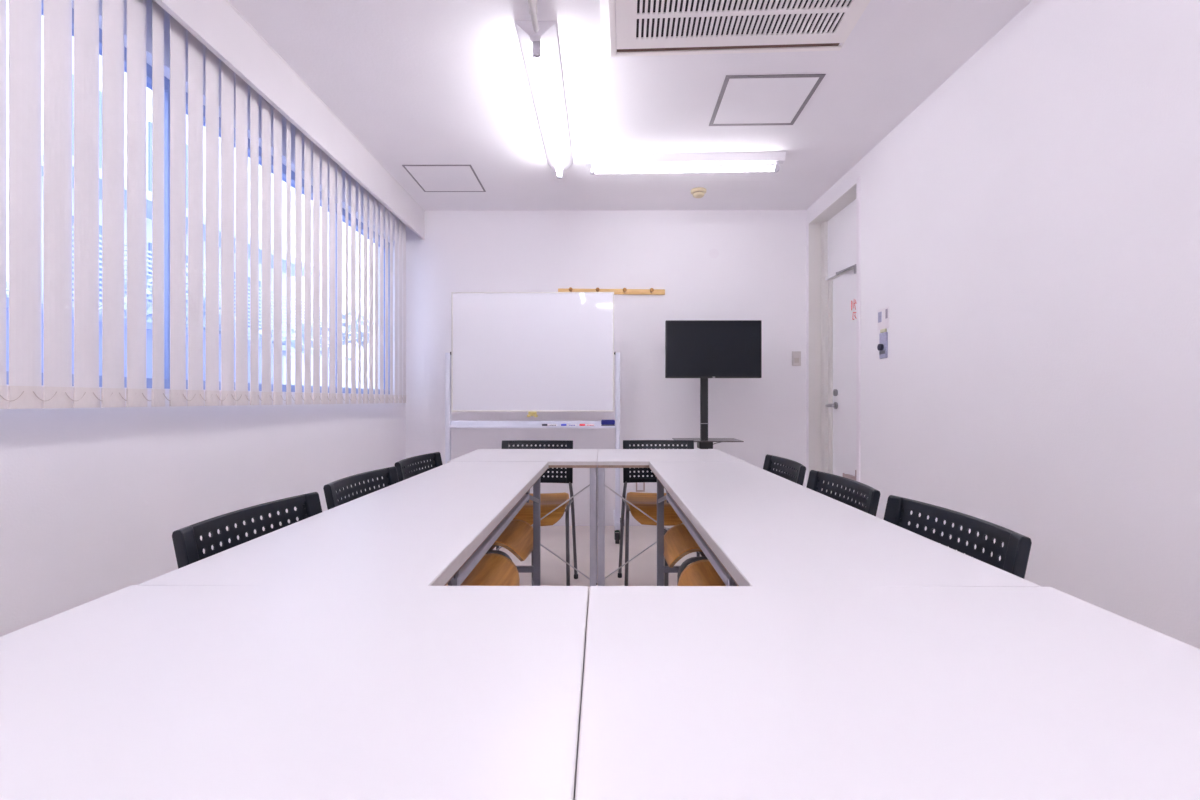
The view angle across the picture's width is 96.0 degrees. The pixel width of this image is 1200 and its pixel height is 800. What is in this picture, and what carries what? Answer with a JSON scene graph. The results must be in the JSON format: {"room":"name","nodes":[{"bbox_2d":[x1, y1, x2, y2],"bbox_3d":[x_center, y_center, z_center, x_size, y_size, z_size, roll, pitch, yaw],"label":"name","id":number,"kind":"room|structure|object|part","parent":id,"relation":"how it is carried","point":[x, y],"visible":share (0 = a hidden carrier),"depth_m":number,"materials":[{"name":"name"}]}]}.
{"room":"meeting room","nodes":[
{"label":"meeting room","id":0,"kind":"room"},
{"bbox_2d":[0,0,404,636],"bbox_3d":[-1.694,-0.262,1.579,0.160,2.596,5.745,0,0,0],"label":"wall","id":1,"kind":"structure","parent":0,"point":[93,500],"depth_m":1.93,"materials":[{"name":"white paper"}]},
{"bbox_2d":[6,0,169,388],"bbox_3d":[-1.700,-0.642,1.436,0.060,1.200,1.340,0,0,0],"label":"window","id":2,"kind":"structure","parent":1,"relation":"in","point":[149,68],"depth_m":2.09,"materials":[{"name":"metal"}]},
{"bbox_2d":[6,385,398,396],"bbox_3d":[-1.629,-0.032,2.171,0.065,0.020,4.210,0,0,0],"label":"trim","id":3,"kind":"structure","parent":1,"relation":"attached to","point":[148,389],"depth_m":2.54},
{"bbox_2d":[186,92,336,392],"bbox_3d":[-1.695,-0.642,2.776,0.060,1.200,1.340,0,0,0],"label":"window","id":4,"kind":"structure","parent":1,"relation":"in","point":[260,148],"depth_m":2.86,"materials":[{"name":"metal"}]},
{"bbox_2d":[154,0,424,239],"bbox_3d":[-1.464,-1.441,1.578,0.024,0.238,5.745,0,0,0],"label":"blind valance","id":5,"kind":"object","parent":1,"relation":"attached to","point":[216,24],"depth_m":2.50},
{"bbox_2d":[0,0,405,408],"bbox_3d":[-1.527,-0.750,2.226,0.040,1.545,4.340,0,0,0],"label":"vertical blind","id":6,"kind":"object","parent":5,"relation":"hanging from","point":[25,390],"visible":0.86,"depth_m":1.85,"materials":[{"name":"fabric"}]},
{"bbox_3d":[-1.520,-0.010,2.170,0.002,0.028,4.029,0,0,0],"label":"bead chain","id":7,"kind":"part","parent":6,"relation":"part of","materials":[{"name":"white plastic"}]},
{"bbox_2d":[342,208,389,393],"bbox_3d":[-1.691,-0.642,3.861,0.060,1.200,0.830,0,0,0],"label":"window","id":8,"kind":"structure","parent":1,"relation":"in","point":[343,210],"depth_m":4.26,"materials":[{"name":"glass"}]},
{"bbox_2d":[493,526,701,634],"bbox_3d":[0.081,1.066,1.572,3.750,0.060,5.945,0,0,0],"label":"floor","id":9,"kind":"structure","parent":0,"point":[642,570],"depth_m":3.53,"materials":[{"name":"beige plastic"}]},
{"bbox_2d":[172,492,321,568],"bbox_3d":[-0.542,0.638,1.188,0.513,0.796,0.490,0,0,5],"label":"chair","id":10,"kind":"object","parent":9,"relation":"on","point":[188,546],"visible":0.15,"depth_m":1.17,"materials":[{"name":"black plastic"}]},
{"bbox_3d":[-0.757,0.365,1.206,0.083,0.248,0.367,0,0,5],"label":"backrest","id":11,"kind":"part","parent":10,"relation":"part of","materials":[{"name":"black plastic"}]},
{"bbox_2d":[0,585,588,799],"bbox_3d":[-0.360,0.656,0.504,0.683,0.760,0.600,0,0,0],"label":"meeting table","id":12,"kind":"object","parent":9,"relation":"on","point":[133,692],"visible":1,"depth_m":0.51,"materials":[{"name":"white laminate"}]},
{"bbox_3d":[-0.035,0.664,0.775,0.030,0.719,0.030,0,0,0],"label":"leg","id":13,"kind":"part","parent":12,"relation":"part of","materials":[{"name":"grey metal"}]},
{"bbox_2d":[138,461,548,585],"bbox_3d":[-0.465,0.657,1.623,0.442,0.758,1.632,0,0,1],"label":"meeting table","id":14,"kind":"object","parent":9,"relation":"on","point":[432,527],"visible":0.73,"depth_m":1.10,"materials":[{"name":"white laminate"}]},
{"bbox_3d":[-0.266,0.344,1.471,0.016,0.018,0.912,0,0,1],"label":"rail","id":15,"kind":"part","parent":14,"relation":"part of","materials":[{"name":"grey metal"}]},
{"bbox_3d":[-0.263,0.664,2.247,0.028,0.715,0.024,0,0,1],"label":"leg","id":16,"kind":"part","parent":14,"relation":"part of","materials":[{"name":"grey metal"}]},
{"bbox_2d":[323,466,519,585],"bbox_3d":[-0.540,0.638,1.730,0.513,0.796,0.490,0,0,4],"label":"chair","id":17,"kind":"object","parent":9,"relation":"on","point":[493,569],"visible":0.23,"depth_m":1.76,"materials":[{"name":"black plastic"}]},
{"bbox_3d":[-0.755,0.365,1.745,0.083,0.248,0.367,0,0,4],"label":"backrest","id":18,"kind":"part","parent":17,"relation":"part of","materials":[{"name":"black plastic"}]},
{"bbox_3d":[-0.480,0.588,1.726,0.393,0.108,0.404,0,0,4],"label":"seat","id":19,"kind":"part","parent":17,"relation":"part of","materials":[{"name":"orange wood"}]},
{"bbox_2d":[395,452,532,585],"bbox_3d":[-0.546,0.638,2.278,0.513,0.796,0.490,0,0,4],"label":"chair","id":20,"kind":"object","parent":9,"relation":"on","point":[517,537],"visible":0.26,"depth_m":2.26,"materials":[{"name":"black plastic"}]},
{"bbox_3d":[-0.760,0.365,2.295,0.083,0.248,0.367,0,0,4],"label":"backrest","id":21,"kind":"part","parent":20,"relation":"part of","materials":[{"name":"black plastic"}]},
{"bbox_3d":[-0.523,0.796,2.073,0.399,0.451,0.030,0,0,5],"label":"leg","id":22,"kind":"part","parent":20,"relation":"part of","materials":[{"name":"grey metal"}]},
{"bbox_3d":[-0.486,0.588,2.274,0.393,0.108,0.404,0,0,4],"label":"seat","id":23,"kind":"part","parent":20,"relation":"part of","materials":[{"name":"orange wood"}]},
{"bbox_3d":[-0.492,0.796,2.478,0.399,0.451,0.030,0,0,4],"label":"leg","id":24,"kind":"part","parent":20,"relation":"part of","materials":[{"name":"grey metal"}]},
{"bbox_2d":[447,449,597,586],"bbox_3d":[-0.351,0.657,2.753,0.678,0.758,0.620,0,0,0],"label":"meeting table","id":25,"kind":"object","parent":9,"relation":"on","point":[557,458],"visible":0.44,"depth_m":2.52,"materials":[{"name":"white laminate"}]},
{"bbox_3d":[-0.031,0.665,2.470,0.030,0.717,0.030,0,0,0],"label":"leg","id":26,"kind":"part","parent":25,"relation":"part of","materials":[{"name":"grey metal"}]},
{"bbox_3d":[-0.029,0.665,3.034,0.030,0.717,0.030,0,0,0],"label":"leg","id":27,"kind":"part","parent":25,"relation":"part of","materials":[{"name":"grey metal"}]},
{"bbox_2d":[445,292,620,543],"bbox_3d":[-0.467,0.126,4.104,1.321,1.820,0.501,0,0,0],"label":"whiteboard","id":28,"kind":"object","parent":9,"relation":"on","point":[532,353],"visible":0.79,"depth_m":3.92,"materials":[{"name":"plastic"}]},
{"bbox_3d":[-1.105,0.298,3.934,0.034,1.285,0.040,0,0,0],"label":"post","id":29,"kind":"part","parent":28,"relation":"part of","materials":[{"name":"white metal"}]},
{"bbox_2d":[448,421,615,427],"bbox_3d":[-0.489,0.176,3.899,1.200,0.049,0.090,0,0,0],"label":"marker tray","id":30,"kind":"object","parent":28,"relation":"on","point":[451,424],"depth_m":3.93,"materials":[{"name":"white paint"}]},
{"bbox_3d":[-0.488,-0.348,3.931,1.182,0.872,0.030,0,0,0],"label":"board frame","id":31,"kind":"part","parent":28,"relation":"part of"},
{"bbox_2d":[542,424,556,425],"bbox_3d":[-0.363,0.181,3.886,0.108,0.018,0.019,0,0,1],"label":"marker","id":32,"kind":"object","parent":28,"relation":"on","point":[542,424],"visible":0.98,"depth_m":3.88,"materials":[{"name":"plastic"}]},
{"bbox_2d":[561,424,576,425],"bbox_3d":[-0.223,0.181,3.887,0.115,0.018,0.018,0,0,-1],"label":"marker","id":33,"kind":"object","parent":28,"relation":"on","point":[561,424],"visible":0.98,"depth_m":3.88,"materials":[{"name":"plastic"}]},
{"bbox_2d":[579,424,594,425],"bbox_3d":[-0.092,0.181,3.887,0.112,0.018,0.018,0,0,-1],"label":"marker","id":34,"kind":"object","parent":28,"relation":"on","point":[579,424],"visible":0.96,"depth_m":3.88,"materials":[{"name":"plastic"}]},
{"bbox_2d":[601,420,614,425],"bbox_3d":[0.058,0.166,3.885,0.100,0.048,0.048,0,0,0],"label":"eraser","id":35,"kind":"object","parent":28,"relation":"on","point":[603,422],"visible":0.92,"depth_m":3.86,"materials":[{"name":"plastic"}]},
{"bbox_3d":[0.129,0.298,3.930,0.034,1.285,0.040,0,0,0],"label":"post","id":36,"kind":"part","parent":28,"relation":"part of","materials":[{"name":"white metal"}]},
{"bbox_2d":[496,440,577,585],"bbox_3d":[-0.372,0.638,2.986,0.490,0.796,0.513,0,0,0],"label":"chair","id":37,"kind":"object","parent":9,"relation":"on","point":[549,502],"visible":0.41,"depth_m":3.12,"materials":[{"name":"orange plywood"},{"name":"black plastic"},{"name":"dark grey steel"}]},
{"bbox_3d":[-0.371,0.365,3.202,0.367,0.248,0.083,0,0,0],"label":"backrest","id":38,"kind":"part","parent":37,"relation":"part of","materials":[{"name":"black plastic"}]},
{"bbox_3d":[-0.372,0.588,2.926,0.404,0.108,0.393,0,0,0],"label":"seat","id":39,"kind":"part","parent":37,"relation":"part of","materials":[{"name":"orange wood"}]},
{"bbox_3d":[-0.169,0.796,2.947,0.030,0.451,0.399,0,0,-1],"label":"leg","id":40,"kind":"part","parent":37,"relation":"part of","materials":[{"name":"grey metal"}]},
{"bbox_3d":[-0.166,0.647,3.166,0.039,0.756,0.098,0,0,-26],"label":"leg","id":41,"kind":"part","parent":37,"relation":"part of","materials":[{"name":"grey metal"}]},
{"bbox_2d":[618,440,699,585],"bbox_3d":[0.347,0.638,3.004,0.490,0.796,0.513,0,0,0],"label":"chair","id":42,"kind":"object","parent":9,"relation":"on","point":[646,502],"visible":0.41,"depth_m":3.13,"materials":[{"name":"orange plywood"},{"name":"black plastic"},{"name":"dark grey steel"}]},
{"bbox_3d":[0.142,0.647,3.185,0.039,0.756,0.098,0,0,27],"label":"leg","id":43,"kind":"part","parent":42,"relation":"part of","materials":[{"name":"grey metal"}]},
{"bbox_3d":[0.144,0.796,2.966,0.030,0.451,0.399,0,0,1],"label":"leg","id":44,"kind":"part","parent":42,"relation":"part of","materials":[{"name":"grey metal"}]},
{"bbox_3d":[0.347,0.588,2.943,0.404,0.108,0.393,0,0,0],"label":"seat","id":45,"kind":"part","parent":42,"relation":"part of","materials":[{"name":"orange wood"}]},
{"bbox_3d":[0.348,0.365,3.219,0.367,0.248,0.083,0,0,0],"label":"backrest","id":46,"kind":"part","parent":42,"relation":"part of","materials":[{"name":"black plastic"}]},
{"bbox_2d":[597,449,745,585],"bbox_3d":[0.325,0.657,2.751,0.674,0.758,0.620,0,0,0],"label":"meeting table","id":47,"kind":"object","parent":9,"relation":"on","point":[607,458],"visible":0.46,"depth_m":2.48,"materials":[{"name":"white laminate"}]},
{"bbox_3d":[0.006,0.665,2.470,0.030,0.717,0.030,0,0,0],"label":"leg","id":48,"kind":"part","parent":47,"relation":"part of","materials":[{"name":"grey metal"}]},
{"bbox_2d":[664,378,743,534],"bbox_3d":[0.790,0.257,4.087,0.600,1.558,0.420,0,0,0],"label":"stand","id":49,"kind":"object","parent":9,"relation":"on","point":[703,442],"visible":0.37,"depth_m":4.08,"materials":[{"name":"black metal"}]},
{"bbox_2d":[672,438,743,441],"bbox_3d":[0.805,0.302,4.077,0.480,0.008,0.310,0,0,0],"label":"shelf","id":50,"kind":"object","parent":49,"relation":"attached to","point":[695,439],"depth_m":4.07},
{"bbox_2d":[665,320,761,377],"bbox_3d":[0.848,-0.379,4.044,0.714,0.431,0.048,0,0,0],"label":"television","id":51,"kind":"object","parent":49,"relation":"attached to","point":[693,348],"visible":1,"depth_m":4.02,"materials":[{"name":"black plastic"}]},
{"bbox_2d":[664,454,805,585],"bbox_3d":[0.519,0.638,2.178,0.513,0.796,0.490,0,0,0],"label":"chair","id":52,"kind":"object","parent":9,"relation":"on","point":[678,541],"visible":0.31,"depth_m":2.15,"materials":[{"name":"orange plywood"},{"name":"black plastic"},{"name":"dark grey steel"}]},
{"bbox_3d":[0.482,0.796,2.382,0.399,0.451,0.030,0,0,1],"label":"leg","id":53,"kind":"part","parent":52,"relation":"part of","materials":[{"name":"grey metal"}]},
{"bbox_3d":[0.459,0.588,2.178,0.393,0.108,0.404,0,0,0],"label":"seat","id":54,"kind":"part","parent":52,"relation":"part of","materials":[{"name":"orange wood"}]},
{"bbox_3d":[0.480,0.796,1.975,0.399,0.451,0.030,0,0,-1],"label":"leg","id":55,"kind":"part","parent":52,"relation":"part of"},
{"bbox_3d":[0.734,0.365,2.177,0.083,0.248,0.367,0,0,0],"label":"backrest","id":56,"kind":"part","parent":52,"relation":"part of","materials":[{"name":"black plastic"}]},
{"bbox_2d":[678,470,879,585],"bbox_3d":[0.513,0.638,1.647,0.513,0.796,0.490,0,0,-1],"label":"chair","id":57,"kind":"object","parent":9,"relation":"on","point":[701,572],"visible":0.23,"depth_m":1.69,"materials":[{"name":"orange plywood"},{"name":"black plastic"},{"name":"dark grey steel"}]},
{"bbox_3d":[0.452,0.588,1.646,0.393,0.108,0.404,0,0,-1],"label":"seat","id":58,"kind":"part","parent":57,"relation":"part of","materials":[{"name":"orange wood"}]},
{"bbox_3d":[0.728,0.365,1.650,0.083,0.248,0.367,0,0,-1],"label":"backrest","id":59,"kind":"part","parent":57,"relation":"part of","materials":[{"name":"black plastic"}]},
{"bbox_2d":[649,462,1040,586],"bbox_3d":[0.441,0.657,1.620,0.433,0.758,1.632,0,0,0],"label":"meeting table","id":60,"kind":"object","parent":9,"relation":"on","point":[756,526],"visible":0.73,"depth_m":1.09,"materials":[{"name":"white laminate"}]},
{"bbox_3d":[0.251,0.664,2.246,0.028,0.715,0.024,0,0,0],"label":"leg","id":61,"kind":"part","parent":60,"relation":"part of","materials":[{"name":"grey metal"}]},
{"bbox_3d":[0.245,0.344,1.470,0.016,0.018,0.912,0,0,0],"label":"rail","id":62,"kind":"part","parent":60,"relation":"part of","materials":[{"name":"grey metal"}]},
{"bbox_2d":[575,586,1199,799],"bbox_3d":[0.324,0.656,0.501,0.682,0.760,0.600,0,0,0],"label":"meeting table","id":63,"kind":"object","parent":9,"relation":"on","point":[689,692],"visible":1,"depth_m":0.51,"materials":[{"name":"white laminate"}]},
{"bbox_2d":[883,495,1031,578],"bbox_3d":[0.522,0.638,1.155,0.513,0.796,0.490,0,0,-1],"label":"chair","id":64,"kind":"object","parent":9,"relation":"on","point":[1015,552],"visible":0.25,"depth_m":1.13,"materials":[{"name":"black plastic"}]},
{"bbox_3d":[0.738,0.365,1.159,0.083,0.248,0.367,0,0,-1],"label":"backrest","id":65,"kind":"part","parent":64,"relation":"part of","materials":[{"name":"black plastic"}]},
{"bbox_2d":[405,210,805,525],"bbox_3d":[0.092,-0.262,4.494,3.750,2.596,0.101,0,0,0],"label":"wall","id":66,"kind":"structure","parent":0,"point":[709,264],"depth_m":4.44,"materials":[{"name":"paint"}]},
{"bbox_2d":[558,287,664,294],"bbox_3d":[0.094,-0.890,4.410,0.878,0.044,0.068,1,0,0],"label":"coat rack","id":67,"kind":"object","parent":66,"relation":"attached to","point":[624,291],"visible":0.95,"depth_m":4.43,"materials":[{"name":"brown wood"}]},
{"bbox_2d":[636,482,644,491],"bbox_3d":[0.331,0.703,4.439,0.074,0.104,0.009,0,0,0],"label":"wall outlet","id":68,"kind":"object","parent":66,"relation":"attached to","point":[640,487],"visible":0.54,"depth_m":4.43,"materials":[{"name":"white plastic"}]},
{"bbox_3d":[0.331,0.703,4.436,0.050,0.076,0.003,0,0,0],"label":"socket plate","id":69,"kind":"part","parent":68,"relation":"part of","materials":[{"name":"white plastic"}]},
{"bbox_2d":[792,351,800,365],"bbox_3d":[1.613,-0.340,4.433,0.074,0.120,0.011,0,0,0],"label":"light switch","id":70,"kind":"object","parent":66,"relation":"attached to","point":[796,355],"visible":1,"depth_m":4.43,"materials":[{"name":"white plastic"}]},
{"bbox_2d":[228,0,1031,210],"bbox_3d":[0.081,-1.600,1.572,3.750,0.080,5.945,0,0,0],"label":"ceiling","id":71,"kind":"structure","parent":0,"point":[416,82],"depth_m":2.72,"materials":[{"name":"paint"}]},
{"bbox_2d":[402,165,485,191],"bbox_3d":[-1.084,-1.558,3.809,0.458,0.004,0.458,0,0,0],"label":"ceiling hatch","id":72,"kind":"object","parent":71,"relation":"attached to","point":[431,178],"visible":1,"depth_m":3.80,"materials":[{"name":"metal"}]},
{"bbox_2d":[528,0,538,32],"bbox_3d":[-0.261,-1.528,1.786,0.030,0.063,0.840,0,0,0],"label":"cable conduit","id":73,"kind":"object","parent":71,"relation":"attached to","point":[532,3],"visible":1,"depth_m":2.10,"materials":[{"name":"grey paint"}]},
{"bbox_2d":[515,21,572,178],"bbox_3d":[-0.263,-1.500,2.886,0.166,0.118,1.330,0,0,0],"label":"ceiling light","id":74,"kind":"object","parent":71,"relation":"attached to","point":[540,50],"visible":0.99,"depth_m":2.60,"materials":[{"name":"white plastic"}]},
{"bbox_2d":[532,41,540,57],"bbox_3d":[-0.266,-1.471,2.267,0.036,0.060,0.032,0,0,0],"label":"socket","id":75,"kind":"object","parent":74,"relation":"attached to","point":[536,45],"depth_m":2.26,"materials":[{"name":"white plastic"}]},
{"bbox_2d":[585,151,785,174],"bbox_3d":[0.538,-1.506,3.453,1.260,0.106,0.094,0,0,2],"label":"ceiling light","id":76,"kind":"object","parent":71,"relation":"attached to","point":[776,158],"visible":1,"depth_m":3.43,"materials":[{"name":"white plastic"}]},
{"bbox_2d":[590,164,594,174],"bbox_3d":[-0.046,-1.483,3.471,0.032,0.060,0.036,0,0,2],"label":"socket","id":77,"kind":"object","parent":76,"relation":"attached to","point":[592,170],"depth_m":3.46,"materials":[{"name":"white plastic"}]},
{"bbox_2d":[774,161,779,171],"bbox_3d":[1.121,-1.483,3.434,0.032,0.060,0.036,0,0,2],"label":"socket","id":78,"kind":"object","parent":76,"relation":"attached to","point":[776,163],"depth_m":3.42,"materials":[{"name":"white plastic"}]},
{"bbox_2d":[691,187,705,197],"bbox_3d":[0.733,-1.535,4.017,0.116,0.050,0.116,0,0,0],"label":"smoke detector","id":79,"kind":"object","parent":71,"relation":"attached to","point":[698,192],"visible":1,"depth_m":3.98,"materials":[{"name":"beige plastic"}]},
{"bbox_2d":[600,0,870,56],"bbox_3d":[0.512,-1.525,1.817,1.050,0.070,1.055,0,0,3],"label":"air conditioner","id":80,"kind":"object","parent":71,"relation":"attached to","point":[629,27],"visible":1,"depth_m":2.15,"materials":[{"name":"white plastic"}]},
{"bbox_2d":[709,74,825,125],"bbox_3d":[0.849,-1.558,2.825,0.474,0.004,0.474,0,0,1],"label":"ceiling hatch","id":81,"kind":"object","parent":71,"relation":"attached to","point":[743,100],"visible":1,"depth_m":2.79,"materials":[{"name":"metal"}]},
{"bbox_2d":[806,0,1199,648],"bbox_3d":[1.751,-0.262,1.566,0.130,2.596,5.745,0,0,0],"label":"wall","id":82,"kind":"structure","parent":0,"point":[1030,230],"depth_m":1.99,"materials":[{"name":"white paint"}]},
{"bbox_2d":[809,184,855,492],"bbox_3d":[1.790,-0.209,3.973,0.189,2.490,0.880,0,0,0],"label":"trim","id":83,"kind":"structure","parent":82,"relation":"attached to","point":[820,289],"depth_m":4.38,"materials":[{"name":"grey paint"}]},
{"bbox_2d":[825,264,855,502],"bbox_3d":[1.802,0.035,3.897,0.128,1.982,0.707,0,0,0],"label":"door","id":84,"kind":"structure","parent":82,"relation":"in","point":[844,286],"depth_m":4.03,"materials":[{"name":"paint"}]},
{"bbox_3d":[1.785,0.043,4.132,0.092,0.054,0.157,0,0,0],"label":"handle","id":85,"kind":"part","parent":84,"relation":"part of","materials":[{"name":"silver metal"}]},
{"bbox_3d":[1.793,-0.945,3.868,0.039,0.022,0.374,0,0,-2],"label":"closer arm","id":86,"kind":"part","parent":84,"relation":"part of","materials":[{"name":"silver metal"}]},
{"bbox_2d":[851,298,855,320],"bbox_3d":[1.829,-0.652,3.886,0.003,0.160,0.095,0,0,0],"label":"notice","id":87,"kind":"object","parent":84,"relation":"attached to","point":[853,301],"visible":0.89,"depth_m":3.90,"materials":[{"name":"paper"}]},
{"bbox_2d":[825,199,855,279],"bbox_3d":[1.839,-1.196,3.928,0.072,0.477,0.790,0,0,0],"label":"transom panel","id":88,"kind":"object","parent":82,"relation":"attached to","point":[841,227],"depth_m":4.05,"materials":[{"name":"paint"}]},
{"bbox_2d":[856,176,859,493],"bbox_3d":[1.690,-0.210,3.532,0.006,2.492,0.043,0,0,0],"label":"trim","id":89,"kind":"structure","parent":82,"relation":"attached to","point":[858,178],"depth_m":3.52,"materials":[{"name":"white paint"}]},
{"bbox_2d":[877,328,887,358],"bbox_3d":[1.676,-0.335,3.209,0.032,0.174,0.074,0,0,0],"label":"controller","id":90,"kind":"object","parent":82,"relation":"attached to","point":[882,347],"visible":1,"depth_m":3.20,"materials":[{"name":"white plastic"}]},
{"bbox_2d":[878,307,888,330],"bbox_3d":[1.690,-0.484,3.224,0.003,0.125,0.130,0,0,0],"label":"wall label","id":91,"kind":"object","parent":82,"relation":"attached to","point":[883,314],"visible":1,"depth_m":3.22,"materials":[{"name":"paper"}]},
{"label":"outside","id":92,"kind":"structure","parent":0,"visible":0},
{"bbox_3d":[-7.885,1.138,4.029,12.200,0.280,24.000,0,0,0],"label":"ground","id":93,"kind":"structure","parent":92,"visible":0},
{"bbox_2d":[6,281,8,297],"bbox_3d":[-4.377,-0.002,3.210,1.832,2.010,1.803,0,0,0],"label":"tree","id":94,"kind":"object","parent":93,"relation":"on","point":[7,283],"visible":0.02,"depth_m":3.57,"materials":[{"name":"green plant"}]},
{"bbox_2d":[6,0,321,353],"bbox_3d":[-8.113,-2.252,10.030,2.700,6.500,6.200,0,0,0],"label":"neighbouring building","id":95,"kind":"structure","parent":93,"relation":"on","point":[149,91],"depth_m":8.93,"materials":[{"name":"white"}]},
{"bbox_2d":[6,298,374,388],"bbox_3d":[-2.670,0.278,4.010,0.230,1.440,20.000,0,0,0],"label":"wall","id":96,"kind":"structure","parent":93,"relation":"on","point":[149,324],"depth_m":3.64,"materials":[{"name":"white paint"}]},
{"bbox_2d":[99,269,303,352],"bbox_3d":[-4.144,-0.283,5.314,2.188,2.570,2.185,0,0,0],"label":"tree","id":97,"kind":"object","parent":93,"relation":"on","point":[149,290],"visible":0.02,"depth_m":5.73,"materials":[{"name":"green plant"}]},
{"bbox_2d":[248,311,374,360],"bbox_3d":[-4.561,-0.169,8.298,1.765,2.342,2.347,0,0,-34],"label":"tree","id":98,"kind":"object","parent":93,"relation":"on","point":[349,313],"visible":0.06,"depth_m":8.17,"materials":[{"name":"green plant"}]}
]}

